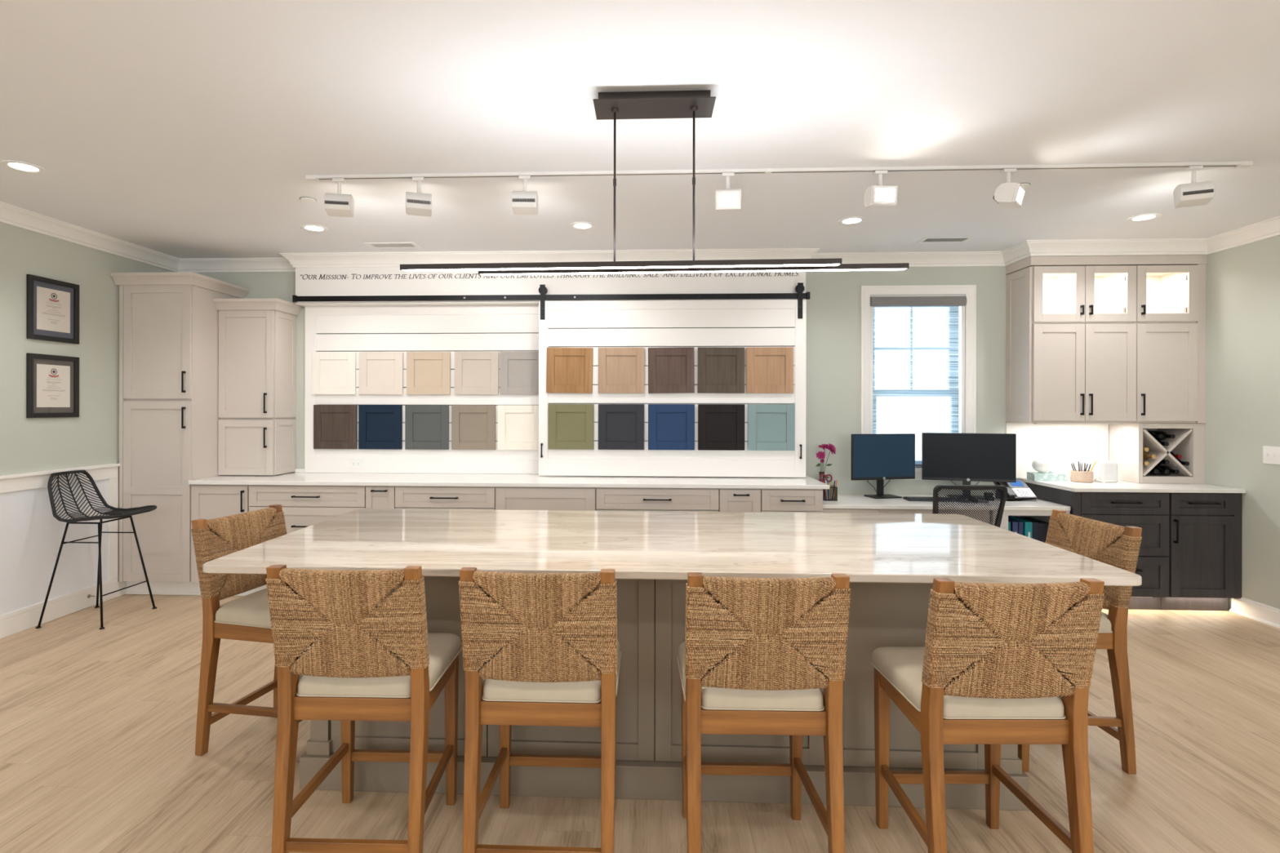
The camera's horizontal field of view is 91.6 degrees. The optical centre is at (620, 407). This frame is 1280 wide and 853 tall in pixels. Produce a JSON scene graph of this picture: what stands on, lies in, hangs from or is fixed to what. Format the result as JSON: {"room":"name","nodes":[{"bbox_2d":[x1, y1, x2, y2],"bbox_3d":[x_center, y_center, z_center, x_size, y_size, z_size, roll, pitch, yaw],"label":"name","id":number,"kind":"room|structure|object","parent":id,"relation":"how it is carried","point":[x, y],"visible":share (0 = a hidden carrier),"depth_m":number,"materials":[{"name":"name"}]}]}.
{"room":"store","nodes":[
{"label":"store","id":0,"kind":"room"},
{"bbox_2d":[0,222,173,475],"bbox_3d":[-4.174,0.093,1.089,0.150,2.771,9.112,0,0,2],"label":"wall","id":1,"kind":"structure","parent":0,"point":[27,445],"depth_m":4.40,"materials":[{"name":"green paint"}]},
{"bbox_2d":[26,352,79,417],"bbox_3d":[-3.946,-0.146,4.336,0.019,0.434,0.370,0,0,2],"label":"framed certificate","id":2,"kind":"object","parent":1,"relation":"attached to","point":[52,381],"visible":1,"depth_m":4.33,"materials":[{"name":"black wood"}]},
{"bbox_2d":[26,274,79,344],"bbox_3d":[-3.946,-0.674,4.336,0.019,0.430,0.370,0,0,2],"label":"framed certificate","id":3,"kind":"object","parent":1,"relation":"attached to","point":[52,306],"visible":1,"depth_m":4.33,"materials":[{"name":"black wood"}]},
{"bbox_2d":[0,479,107,615],"bbox_3d":[-4.111,1.014,0.769,0.006,0.930,8.180,0,0,2],"label":"wainscoting","id":4,"kind":"structure","parent":1,"relation":"attached to","point":[31,537],"depth_m":4.26,"materials":[{"name":"white paint"}]},
{"bbox_2d":[0,463,119,580],"bbox_3d":[-4.097,0.884,0.770,0.034,0.894,8.182,0,0,2],"label":"trim","id":5,"kind":"structure","parent":1,"relation":"attached to","point":[34,480],"depth_m":4.67,"materials":[{"name":"white paint"}]},
{"bbox_2d":[0,577,125,639],"bbox_3d":[-4.104,1.405,0.808,0.018,0.148,8.257,0,0,2],"label":"baseboard","id":6,"kind":"structure","parent":1,"relation":"attached to","point":[14,622],"depth_m":4.35,"materials":[{"name":"white paint"}]},
{"bbox_2d":[0,0,1279,258],"bbox_3d":[0.118,-1.335,0.902,8.736,0.100,9.112,0,0,2],"label":"ceiling","id":7,"kind":"structure","parent":0,"point":[181,129],"depth_m":2.75,"materials":[{"name":"paint"}]},
{"bbox_2d":[0,160,46,173],"bbox_3d":[-3.201,-1.288,3.338,0.180,0.006,0.180,0,0,2],"label":"recessed light","id":8,"kind":"object","parent":7,"relation":"in","point":[22,166],"visible":1,"depth_m":3.33,"materials":[{"name":"white plastic"}]},
{"bbox_2d":[8,163,39,171],"bbox_3d":[-3.201,-1.289,3.338,0.119,0.002,0.119,0,0,-43],"label":"diffuser","id":9,"kind":"object","parent":8,"relation":"attached to","point":[17,166],"depth_m":3.34,"materials":[{"name":"white"}]},
{"bbox_2d":[364,242,421,248],"bbox_3d":[-1.803,-1.285,4.938,0.393,0.006,0.170,0,0,2],"label":"ceiling vent","id":10,"kind":"object","parent":7,"relation":"in","point":[374,245],"visible":1,"depth_m":4.94,"materials":[{"name":"white plastic"}]},
{"bbox_2d":[400,89,909,275],"bbox_3d":[0.145,-0.920,2.566,2.069,0.728,0.181,0,0,2],"label":"pendant light","id":11,"kind":"object","parent":7,"relation":"hanging from","point":[694,104],"visible":1,"depth_m":2.53,"materials":[{"name":"brown metal"}]},
{"bbox_2d":[402,263,839,271],"bbox_3d":[-0.011,-0.565,2.503,1.751,0.016,0.035,0,0,2],"label":"diffuser","id":12,"kind":"object","parent":11,"relation":"attached to","point":[424,267],"depth_m":2.50,"materials":[{"name":"white"}]},
{"bbox_2d":[481,268,905,275],"bbox_3d":[0.291,-0.569,2.601,1.764,0.016,0.035,0,0,2],"label":"diffuser","id":13,"kind":"object","parent":11,"relation":"attached to","point":[630,271],"depth_m":2.60,"materials":[{"name":"white"}]},
{"bbox_2d":[305,160,1253,181],"bbox_3d":[0.769,-1.271,3.355,5.030,0.024,0.042,0,0,2],"label":"track rail","id":14,"kind":"object","parent":7,"relation":"attached to","point":[1242,164],"visible":1,"depth_m":3.33,"materials":[{"name":"metal"}]},
{"bbox_2d":[323,177,354,217],"bbox_3d":[-1.562,-1.169,3.459,0.136,0.195,0.125,0,0,-10],"label":"track light","id":15,"kind":"object","parent":14,"relation":"hanging from","point":[338,204],"visible":1,"depth_m":3.42,"materials":[{"name":"white"}]},
{"bbox_2d":[405,177,431,217],"bbox_3d":[-1.113,-1.168,3.440,0.136,0.195,0.125,0,0,-17],"label":"track light","id":16,"kind":"object","parent":14,"relation":"hanging from","point":[418,203],"visible":1,"depth_m":3.40,"materials":[{"name":"white"}]},
{"bbox_2d":[511,175,538,214],"bbox_3d":[-0.522,-1.167,3.414,0.136,0.195,0.125,0,0,-1],"label":"track light","id":17,"kind":"object","parent":14,"relation":"hanging from","point":[525,202],"visible":1,"depth_m":3.37,"materials":[{"name":"white"}]},
{"bbox_2d":[715,172,741,209],"bbox_3d":[0.580,-1.162,3.359,0.136,0.202,0.131,0,0,6],"label":"track light","id":18,"kind":"object","parent":14,"relation":"hanging from","point":[728,198],"visible":1,"depth_m":3.32,"materials":[{"name":"white"}]},
{"bbox_2d":[718,193,738,206],"bbox_3d":[0.577,-1.108,3.323,0.104,0.064,0.031,0,0,6],"label":"diffuser","id":19,"kind":"object","parent":18,"relation":"attached to","point":[724,199],"depth_m":3.32,"materials":[{"name":"white"}]},
{"bbox_2d":[863,170,897,208],"bbox_3d":[1.390,-1.166,3.326,0.136,0.191,0.118,0,0,-3],"label":"track light","id":20,"kind":"object","parent":14,"relation":"hanging from","point":[880,195],"visible":1,"depth_m":3.28,"materials":[{"name":"white"}]},
{"bbox_2d":[875,188,894,201],"bbox_3d":[1.393,-1.119,3.284,0.104,0.068,0.012,0,0,-3],"label":"diffuser","id":21,"kind":"object","parent":20,"relation":"attached to","point":[881,194],"depth_m":3.28,"materials":[{"name":"white"}]},
{"bbox_2d":[992,168,1026,208],"bbox_3d":[2.060,-1.163,3.297,0.125,0.195,0.136,0,0,44],"label":"track light","id":22,"kind":"object","parent":14,"relation":"hanging from","point":[1009,194],"visible":1,"depth_m":3.27,"materials":[{"name":"white"}]},
{"bbox_2d":[1173,165,1214,208],"bbox_3d":[3.003,-1.161,3.260,0.136,0.194,0.124,0,0,24],"label":"track light","id":23,"kind":"object","parent":14,"relation":"hanging from","point":[1193,193],"visible":1,"depth_m":3.24,"materials":[{"name":"white"}]},
{"bbox_2d":[915,236,974,243],"bbox_3d":[2.476,-1.277,4.747,0.364,0.006,0.160,0,0,2],"label":"ceiling vent","id":24,"kind":"object","parent":7,"relation":"in","point":[926,239],"visible":1,"depth_m":4.74,"materials":[{"name":"white plastic"}]},
{"bbox_2d":[1126,213,1161,222],"bbox_3d":[3.523,-1.275,4.189,0.180,0.006,0.180,0,0,2],"label":"recessed light","id":25,"kind":"object","parent":7,"relation":"in","point":[1144,217],"visible":1,"depth_m":4.18,"materials":[{"name":"white plastic"}]},
{"bbox_2d":[0,594,1279,852],"bbox_3d":[0.113,1.536,0.902,8.736,0.100,9.112,0,0,2],"label":"floor","id":26,"kind":"structure","parent":0,"point":[98,726],"depth_m":2.54,"materials":[{"name":"brown wood"}]},
{"bbox_2d":[35,470,156,629],"bbox_3d":[-3.656,0.965,4.378,0.534,1.028,0.468,0,0,2],"label":"wicker stool","id":27,"kind":"object","parent":26,"relation":"on","point":[117,513],"visible":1,"depth_m":4.36,"materials":[{"name":"black wicker"}]},
{"bbox_2d":[110,271,249,592],"bbox_3d":[-3.593,0.221,5.126,0.658,2.517,0.690,0,0,2],"label":"tall cabinet","id":28,"kind":"object","parent":26,"relation":"on","point":[169,322],"visible":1,"depth_m":4.85,"materials":[{"name":"beige paint"}]},
{"bbox_2d":[125,591,249,595],"bbox_3d":[-1.206,1.475,4.808,5.423,0.018,0.014,0,0,2],"label":"trim","id":29,"kind":"structure","parent":28,"relation":"attached to","point":[126,593],"depth_m":4.90,"materials":[{"name":"white paint"}]},
{"bbox_2d":[191,484,253,593],"bbox_3d":[-3.097,1.038,5.120,0.457,0.884,0.658,0,0,2],"label":"base cabinet","id":30,"kind":"object","parent":26,"relation":"on","point":[208,502],"visible":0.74,"depth_m":4.83,"materials":[{"name":"beige paint"}]},
{"bbox_2d":[188,472,829,488],"bbox_3d":[-0.882,0.585,5.026,4.888,0.030,0.655,0,0,2],"label":"countertop","id":31,"kind":"structure","parent":30,"relation":"on","point":[289,478],"depth_m":4.81,"materials":[{"name":"white stone"}]},
{"bbox_2d":[213,297,302,475],"bbox_3d":[-3.048,-0.162,5.255,0.538,1.449,0.384,0,0,2],"label":"cabinet","id":32,"kind":"object","parent":31,"relation":"on","point":[257,387],"visible":1,"depth_m":5.14,"materials":[{"name":"beige paint"}]},
{"bbox_2d":[191,504,302,755],"bbox_3d":[-1.538,0.983,2.822,0.511,1.000,0.474,0,0,14],"label":"counter stool","id":33,"kind":"object","parent":26,"relation":"on","point":[245,618],"visible":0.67,"depth_m":2.66,"materials":[{"name":"brown wood"}]},
{"bbox_2d":[215,587,301,626],"bbox_3d":[-1.497,0.875,2.812,0.419,0.070,0.462,0,0,14],"label":"seat cushion","id":34,"kind":"object","parent":33,"relation":"on","point":[251,610],"depth_m":2.62,"materials":[{"name":"fabric"}]},
{"bbox_2d":[248,484,366,592],"bbox_3d":[-2.406,1.040,5.090,0.922,0.884,0.658,0,0,2],"label":"base cabinet","id":35,"kind":"object","parent":26,"relation":"on","point":[303,506],"visible":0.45,"depth_m":4.79,"materials":[{"name":"beige paint"}]},
{"bbox_2d":[265,564,462,852],"bbox_3d":[-0.835,0.985,2.122,0.474,1.000,0.511,0,0,1],"label":"counter stool","id":36,"kind":"object","parent":26,"relation":"on","point":[397,673],"visible":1,"depth_m":1.92,"materials":[{"name":"wicker"}]},
{"bbox_2d":[297,632,461,696],"bbox_3d":[-0.834,0.876,2.165,0.462,0.070,0.419,0,0,1],"label":"seat cushion","id":37,"kind":"object","parent":36,"relation":"on","point":[443,647],"depth_m":1.96,"materials":[{"name":"fabric"}]},
{"bbox_2d":[365,485,395,509],"bbox_3d":[-1.829,1.041,5.065,0.228,0.884,0.658,0,0,2],"label":"base cabinet","id":38,"kind":"object","parent":26,"relation":"on","point":[376,496],"visible":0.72,"depth_m":4.77,"materials":[{"name":"beige paint"}]},
{"bbox_2d":[395,485,496,510],"bbox_3d":[-1.327,1.042,5.043,0.774,0.884,0.658,0,0,2],"label":"drawer","id":39,"kind":"object","parent":26,"relation":"on","point":[406,497],"visible":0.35,"depth_m":4.75,"materials":[{"name":"beige paint"}]},
{"bbox_2d":[458,567,621,852],"bbox_3d":[-0.240,0.986,2.092,0.474,1.000,0.511,0,0,2],"label":"counter stool","id":40,"kind":"object","parent":26,"relation":"on","point":[523,670],"visible":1,"depth_m":1.89,"materials":[{"name":"wicker"}]},
{"bbox_2d":[482,636,620,701],"bbox_3d":[-0.238,0.878,2.135,0.462,0.070,0.419,0,0,2],"label":"seat cushion","id":41,"kind":"object","parent":40,"relation":"on","point":[492,690],"depth_m":1.93,"materials":[{"name":"fabric"}]},
{"bbox_2d":[495,486,595,511],"bbox_3d":[-0.556,1.043,5.025,0.764,0.884,0.628,0,0,2],"label":"base cabinet","id":42,"kind":"object","parent":26,"relation":"on","point":[507,498],"visible":0.31,"depth_m":4.72,"materials":[{"name":"beige paint"}]},
{"bbox_2d":[595,487,718,511],"bbox_3d":[0.289,1.044,4.973,0.924,0.884,0.658,0,0,2],"label":"drawer","id":43,"kind":"object","parent":26,"relation":"on","point":[607,499],"visible":0.31,"depth_m":4.68,"materials":[{"name":"beige paint"}]},
{"bbox_2d":[202,508,1142,810],"bbox_3d":[0.155,1.029,2.802,3.315,0.914,1.261,0,0,2],"label":"kitchen island","id":44,"kind":"object","parent":26,"relation":"on","point":[891,562],"visible":0.56,"depth_m":2.40,"materials":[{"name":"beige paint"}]},
{"bbox_2d":[202,508,1142,586],"bbox_3d":[0.155,0.587,2.802,3.315,0.030,1.261,0,0,2],"label":"island countertop","id":45,"kind":"structure","parent":44,"relation":"on","point":[871,548],"depth_m":2.54,"materials":[{"name":"stone"}]},
{"bbox_2d":[718,488,760,512],"bbox_3d":[0.907,1.046,4.946,0.310,0.884,0.658,0,0,2],"label":"base cabinet","id":46,"kind":"object","parent":26,"relation":"on","point":[730,500],"visible":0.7,"depth_m":4.65,"materials":[{"name":"beige paint"}]},
{"bbox_2d":[676,572,850,852],"bbox_3d":[0.434,0.987,2.042,0.474,1.000,0.511,0,0,1],"label":"counter stool","id":47,"kind":"object","parent":26,"relation":"on","point":[762,682],"visible":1,"depth_m":1.84,"materials":[{"name":"wicker"}]},
{"bbox_2d":[677,641,823,709],"bbox_3d":[0.436,0.879,2.084,0.462,0.070,0.419,0,0,1],"label":"seat cushion","id":48,"kind":"object","parent":47,"relation":"on","point":[712,698],"depth_m":1.88,"materials":[{"name":"fabric"}]},
{"bbox_2d":[760,488,822,512],"bbox_3d":[1.293,1.046,4.929,0.458,0.884,0.658,0,0,2],"label":"base cabinet","id":49,"kind":"object","parent":26,"relation":"on","point":[772,500],"visible":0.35,"depth_m":4.63,"materials":[{"name":"beige paint"}]},
{"bbox_2d":[822,493,1071,545],"bbox_3d":[2.427,1.109,4.907,1.809,0.762,0.606,0,0,2],"label":"desk","id":50,"kind":"object","parent":26,"relation":"on","point":[1040,509],"visible":0.27,"depth_m":4.64,"materials":[{"name":"white stone"}]},
{"bbox_2d":[850,433,915,498],"bbox_3d":[2.129,0.471,5.047,0.565,0.512,0.160,0,0,-12],"label":"computer monitor","id":51,"kind":"object","parent":50,"relation":"on","point":[882,457],"visible":1,"depth_m":5.03,"materials":[{"name":"black plastic"}]},
{"bbox_2d":[822,493,1071,511],"bbox_3d":[2.428,0.743,4.907,1.809,0.030,0.606,0,0,2],"label":"countertop","id":52,"kind":"structure","parent":50,"relation":"on","point":[853,501],"depth_m":4.68,"materials":[{"name":"white stone"}]},
{"bbox_2d":[921,432,1016,499],"bbox_3d":[2.801,0.468,5.018,0.675,0.520,0.160,0,0,16],"label":"computer monitor","id":53,"kind":"object","parent":50,"relation":"on","point":[967,458],"visible":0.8,"depth_m":5.00,"materials":[{"name":"black plastic"}]},
{"bbox_2d":[992,479,1037,501],"bbox_3d":[3.120,0.648,4.925,0.262,0.163,0.210,0,0,2],"label":"desk phone","id":54,"kind":"object","parent":50,"relation":"on","point":[1019,491],"visible":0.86,"depth_m":4.88,"materials":[{"name":"black plastic"}]},
{"bbox_2d":[989,510,1070,545],"bbox_3d":[3.051,1.126,4.892,0.555,0.731,0.580,0,0,2],"label":"bookcase","id":55,"kind":"object","parent":50,"relation":"attached to","point":[1042,515],"depth_m":4.61,"materials":[{"name":"grey paint"}]},
{"bbox_2d":[932,484,1007,527],"bbox_3d":[2.282,0.992,4.298,0.634,0.994,0.698,0,0,2],"label":"office chair","id":56,"kind":"object","parent":26,"relation":"on","point":[937,489],"visible":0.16,"depth_m":4.00,"materials":[{"name":"black plastic"}]},
{"bbox_2d":[871,577,1104,852],"bbox_3d":[1.126,0.988,1.992,0.474,1.000,0.511,0,0,0],"label":"counter stool","id":57,"kind":"object","parent":26,"relation":"on","point":[955,688],"visible":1,"depth_m":1.80,"materials":[{"name":"wicker"}]},
{"bbox_2d":[871,646,1064,717],"bbox_3d":[1.126,0.880,2.034,0.462,0.070,0.419,0,0,0],"label":"seat cushion","id":58,"kind":"object","parent":57,"relation":"on","point":[901,666],"depth_m":1.84,"materials":[{"name":"fabric"}]},
{"bbox_2d":[1017,509,1142,773],"bbox_3d":[1.868,0.989,2.753,0.511,1.000,0.474,0,0,-1],"label":"counter stool","id":59,"kind":"object","parent":26,"relation":"on","point":[1098,540],"visible":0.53,"depth_m":2.54,"materials":[{"name":"brown wood"}]},
{"bbox_2d":[1047,612,1111,631],"bbox_3d":[1.825,0.881,2.753,0.419,0.070,0.462,0,0,-1],"label":"seat cushion","id":60,"kind":"object","parent":59,"relation":"on","point":[1105,622],"depth_m":2.53,"materials":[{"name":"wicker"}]},
{"bbox_2d":[1025,482,1168,609],"bbox_3d":[3.664,1.055,4.826,0.665,0.875,0.658,0,0,2],"label":"base cabinet","id":61,"kind":"object","parent":26,"relation":"on","point":[1148,511],"visible":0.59,"depth_m":4.53,"materials":[{"name":"black wood"}]},
{"bbox_2d":[1020,478,1245,493],"bbox_3d":[3.907,0.602,4.817,1.194,0.028,0.655,0,0,2],"label":"countertop","id":62,"kind":"structure","parent":61,"relation":"on","point":[1121,486],"depth_m":4.59,"materials":[{"name":"white stone"}]},
{"bbox_2d":[1026,468,1068,481],"bbox_3d":[3.443,0.540,5.020,0.250,0.094,0.120,0,0,7],"label":"tissue box","id":63,"kind":"object","parent":62,"relation":"on","point":[1054,474],"visible":0.98,"depth_m":4.97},
{"bbox_2d":[1031,455,1052,472],"bbox_3d":[3.401,0.459,5.022,0.136,0.136,0.136,0,0,2],"label":"glass globe","id":64,"kind":"object","parent":63,"relation":"on","point":[1041,464],"visible":1,"depth_m":4.98},
{"bbox_2d":[1070,469,1093,482],"bbox_3d":[3.648,0.544,4.921,0.148,0.087,0.148,0,0,2],"label":"pot","id":65,"kind":"object","parent":62,"relation":"on","point":[1077,476],"visible":0.99,"depth_m":4.87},
{"bbox_2d":[1092,461,1117,482],"bbox_3d":[3.837,0.508,4.928,0.145,0.158,0.121,0,0,2],"label":"smart speaker","id":66,"kind":"object","parent":62,"relation":"on","point":[1104,471],"visible":0.89,"depth_m":4.87},
{"bbox_2d":[1108,422,1204,484],"bbox_3d":[4.266,0.356,4.968,0.493,0.464,0.324,0,0,2],"label":"wine rack","id":67,"kind":"object","parent":62,"relation":"on","point":[1127,441],"visible":0.73,"depth_m":4.84,"materials":[{"name":"beige paint"}]},
{"bbox_2d":[1160,493,1242,610],"bbox_3d":[4.250,1.056,4.801,0.505,0.875,0.658,0,0,2],"label":"base cabinet","id":68,"kind":"object","parent":26,"relation":"on","point":[1205,556],"visible":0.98,"depth_m":4.51,"materials":[{"name":"black wood"}]},
{"bbox_2d":[195,266,1109,495],"bbox_3d":[0.310,0.101,5.384,8.436,2.771,0.160,0,0,2],"label":"wall","id":69,"kind":"structure","parent":0,"point":[833,357],"depth_m":5.23,"materials":[{"name":"green paint"}]},
{"bbox_2d":[304,305,538,474],"bbox_3d":[-0.610,-0.151,5.322,4.253,1.442,0.041,0,0,2],"label":"display panel","id":70,"kind":"object","parent":69,"relation":"attached to","point":[452,329],"visible":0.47,"depth_m":5.36,"materials":[{"name":"white paint"}]},
{"bbox_2d":[311,351,355,394],"bbox_3d":[-2.471,-0.295,5.373,0.378,0.365,0.019,0,0,2],"label":"door","id":71,"kind":"structure","parent":70,"relation":"attached to","point":[333,372],"depth_m":5.37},
{"bbox_2d":[313,404,357,448],"bbox_3d":[-2.461,0.169,5.372,0.377,0.381,0.019,0,0,2],"label":"door","id":72,"kind":"structure","parent":70,"relation":"attached to","point":[335,426],"depth_m":5.37,"materials":[{"name":"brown wood"}]},
{"bbox_2d":[358,404,402,449],"bbox_3d":[-2.065,0.170,5.355,0.376,0.381,0.019,0,0,2],"label":"door","id":73,"kind":"structure","parent":70,"relation":"attached to","point":[380,426],"depth_m":5.35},
{"bbox_2d":[359,351,403,394],"bbox_3d":[-2.059,-0.294,5.355,0.380,0.365,0.019,1,0,2],"label":"door","id":74,"kind":"structure","parent":70,"relation":"attached to","point":[380,372],"depth_m":5.35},
{"bbox_2d":[404,404,448,449],"bbox_3d":[-1.658,0.171,5.337,0.376,0.381,0.019,0,0,2],"label":"door","id":75,"kind":"structure","parent":70,"relation":"attached to","point":[426,426],"depth_m":5.33,"materials":[{"name":"wood"}]},
{"bbox_2d":[406,351,450,394],"bbox_3d":[-1.645,-0.293,5.337,0.379,0.365,0.019,0,0,2],"label":"door","id":76,"kind":"structure","parent":70,"relation":"attached to","point":[427,372],"depth_m":5.33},
{"bbox_2d":[451,404,495,449],"bbox_3d":[-1.255,0.171,5.320,0.376,0.381,0.019,0,0,2],"label":"door","id":77,"kind":"structure","parent":70,"relation":"attached to","point":[473,426],"depth_m":5.32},
{"bbox_2d":[453,351,498,394],"bbox_3d":[-1.229,-0.293,5.319,0.379,0.365,0.019,0,0,2],"label":"door","id":78,"kind":"structure","parent":70,"relation":"attached to","point":[475,372],"depth_m":5.31,"materials":[{"name":"beige wood"}]},
{"bbox_2d":[497,404,538,449],"bbox_3d":[-0.859,0.172,5.302,0.376,0.381,0.019,0,0,2],"label":"door","id":79,"kind":"structure","parent":70,"relation":"attached to","point":[517,425],"depth_m":5.30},
{"bbox_2d":[499,351,538,394],"bbox_3d":[-0.835,-0.292,5.301,0.379,0.365,0.019,0,0,2],"label":"door","id":80,"kind":"structure","parent":70,"relation":"attached to","point":[519,371],"depth_m":5.30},
{"bbox_2d":[300,271,798,279],"bbox_3d":[-0.624,-1.100,5.186,4.185,0.049,0.001,0,0,2],"label":"wall lettering","id":81,"kind":"object","parent":69,"relation":"attached to","point":[775,272],"depth_m":5.20,"materials":[{"name":"paint"}]},
{"bbox_2d":[295,266,805,306],"bbox_3d":[-0.616,-1.080,5.265,4.282,0.413,0.157,0,0,2],"label":"sign","id":82,"kind":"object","parent":69,"relation":"attached to","point":[765,283],"depth_m":5.20,"materials":[{"name":"white paint"}]},
{"bbox_2d":[292,292,809,302],"bbox_3d":[-0.608,-0.910,5.158,4.294,0.058,0.056,0,0,2],"label":"sliding rail","id":83,"kind":"object","parent":69,"relation":"attached to","point":[806,295],"visible":1,"depth_m":5.14,"materials":[{"name":"black metal"}]},
{"bbox_2d":[538,282,806,477],"bbox_3d":[0.413,-0.222,5.090,2.184,1.574,0.067,0,0,2],"label":"barn door","id":84,"kind":"structure","parent":83,"relation":"hanging from","point":[735,323],"depth_m":5.09,"materials":[{"name":"white paint"}]},
{"bbox_2d":[546,347,592,393],"bbox_3d":[-0.417,-0.304,5.113,0.379,0.372,0.019,1,0,2],"label":"door","id":85,"kind":"structure","parent":84,"relation":"attached to","point":[569,370],"depth_m":5.11,"materials":[{"name":"brown wood"}]},
{"bbox_2d":[547,404,594,449],"bbox_3d":[-0.405,0.159,5.112,0.376,0.372,0.019,0,0,2],"label":"door","id":86,"kind":"structure","parent":84,"relation":"attached to","point":[570,426],"depth_m":5.11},
{"bbox_2d":[598,347,644,393],"bbox_3d":[0.007,-0.303,5.095,0.378,0.372,0.019,0,0,2],"label":"door","id":87,"kind":"structure","parent":84,"relation":"attached to","point":[620,370],"depth_m":5.09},
{"bbox_2d":[598,404,644,449],"bbox_3d":[0.007,0.160,5.095,0.377,0.372,0.019,0,0,2],"label":"door","id":88,"kind":"structure","parent":84,"relation":"attached to","point":[620,426],"depth_m":5.09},
{"bbox_2d":[648,404,694,449],"bbox_3d":[0.416,0.161,5.077,0.378,0.372,0.019,0,0,2],"label":"door","id":89,"kind":"structure","parent":84,"relation":"attached to","point":[670,426],"depth_m":5.07,"materials":[{"name":"wood"}]},
{"bbox_2d":[648,346,694,393],"bbox_3d":[0.414,-0.302,5.077,0.375,0.372,0.019,0,0,2],"label":"door","id":90,"kind":"structure","parent":84,"relation":"attached to","point":[670,370],"depth_m":5.07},
{"bbox_2d":[697,346,744,393],"bbox_3d":[0.818,-0.301,5.059,0.378,0.372,0.019,0,0,2],"label":"door","id":91,"kind":"structure","parent":84,"relation":"attached to","point":[721,370],"depth_m":5.05,"materials":[{"name":"wood"}]},
{"bbox_2d":[697,404,744,450],"bbox_3d":[0.821,0.162,5.059,0.376,0.372,0.019,0,0,2],"label":"door","id":92,"kind":"structure","parent":84,"relation":"attached to","point":[721,427],"depth_m":5.05,"materials":[{"name":"wood"}]},
{"bbox_2d":[746,346,793,393],"bbox_3d":[1.210,-0.301,5.042,0.378,0.372,0.019,0,0,2],"label":"door","id":93,"kind":"structure","parent":84,"relation":"attached to","point":[769,370],"depth_m":5.04,"materials":[{"name":"brown wood"}]},
{"bbox_2d":[747,404,795,450],"bbox_3d":[1.223,0.162,5.042,0.375,0.372,0.019,0,0,2],"label":"door","id":94,"kind":"structure","parent":84,"relation":"attached to","point":[771,427],"depth_m":5.04,"materials":[{"name":"wood"}]},
{"bbox_2d":[0,201,1279,272],"bbox_3d":[0.117,-1.232,0.902,8.436,0.105,8.812,0,0,2],"label":"trim","id":95,"kind":"structure","parent":69,"relation":"attached to","point":[14,215],"depth_m":5.10,"materials":[{"name":"white paint"}]},
{"bbox_2d":[860,284,976,479],"bbox_3d":[2.487,-0.205,5.266,0.966,1.622,0.205,0,0,2],"label":"window","id":96,"kind":"structure","parent":69,"relation":"in","point":[967,335],"depth_m":5.20,"materials":[{"name":"white paint"}]},
{"bbox_2d":[870,296,966,466],"bbox_3d":[2.484,-0.217,5.198,0.774,1.425,0.052,0,0,2],"label":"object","id":97,"kind":"structure","parent":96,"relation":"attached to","point":[915,339],"depth_m":5.22,"materials":[{"name":"glass"}]},
{"bbox_2d":[1005,422,1108,478],"bbox_3d":[3.615,0.356,5.153,0.820,0.460,0.012,0,0,2],"label":"backsplash","id":98,"kind":"structure","parent":69,"relation":"attached to","point":[1064,445],"depth_m":5.15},
{"bbox_2d":[1005,266,1136,424],"bbox_3d":[3.593,-0.483,4.973,0.790,1.229,0.374,0,0,2],"label":"upper cabinet","id":99,"kind":"object","parent":69,"relation":"attached to","point":[1056,373],"visible":1,"depth_m":4.83,"materials":[{"name":"beige paint"}]},
{"bbox_2d":[1031,265,1136,324],"bbox_3d":[3.603,-0.877,4.972,0.772,0.445,0.374,0,0,2],"label":"upper cabinet","id":100,"kind":"object","parent":69,"relation":"attached to","point":[1104,294],"visible":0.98,"depth_m":4.83,"materials":[{"name":"beige paint"}]},
{"bbox_2d":[1005,254,1207,274],"bbox_3d":[3.857,-1.191,4.978,1.317,0.173,0.340,0,0,2],"label":"trim","id":101,"kind":"structure","parent":69,"relation":"attached to","point":[1162,260],"depth_m":4.82,"materials":[{"name":"beige paint"}]},
{"bbox_2d":[1133,323,1198,422],"bbox_3d":[4.218,-0.265,4.945,0.458,0.773,0.374,0,0,2],"label":"upper cabinet","id":102,"kind":"object","parent":69,"relation":"attached to","point":[1167,353],"visible":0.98,"depth_m":4.79,"materials":[{"name":"beige paint"}]},
{"bbox_2d":[1134,265,1198,323],"bbox_3d":[4.220,-0.876,4.945,0.458,0.445,0.374,0,0,2],"label":"upper cabinet","id":103,"kind":"object","parent":69,"relation":"attached to","point":[1166,294],"visible":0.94,"depth_m":4.81,"materials":[{"name":"beige paint"}]},
{"bbox_2d":[1196,235,1279,609],"bbox_3d":[4.404,0.108,0.715,0.150,2.771,9.112,0,0,2],"label":"wall","id":104,"kind":"structure","parent":0,"point":[1242,343],"depth_m":4.45,"materials":[{"name":"green paint"}]},
{"bbox_2d":[1195,263,1206,423],"bbox_3d":[4.482,-0.492,4.955,0.063,1.228,0.332,0,0,2],"label":"trim","id":105,"kind":"structure","parent":104,"relation":"attached to","point":[1202,322],"depth_m":4.79,"materials":[{"name":"beige paint"}]},
{"bbox_2d":[1229,596,1279,628],"bbox_3d":[4.300,1.432,0.439,0.030,0.124,8.252,0,0,2],"label":"baseboard","id":106,"kind":"structure","parent":104,"relation":"attached to","point":[1260,612],"depth_m":4.37,"materials":[{"name":"white paint"}]},
{"bbox_2d":[1262,445,1279,464],"bbox_3d":[4.475,0.329,4.281,0.016,0.122,0.120,0,0,2],"label":"light switch","id":107,"kind":"object","parent":104,"relation":"attached to","point":[1271,455],"visible":1,"depth_m":4.28,"materials":[{"name":"white plastic"}]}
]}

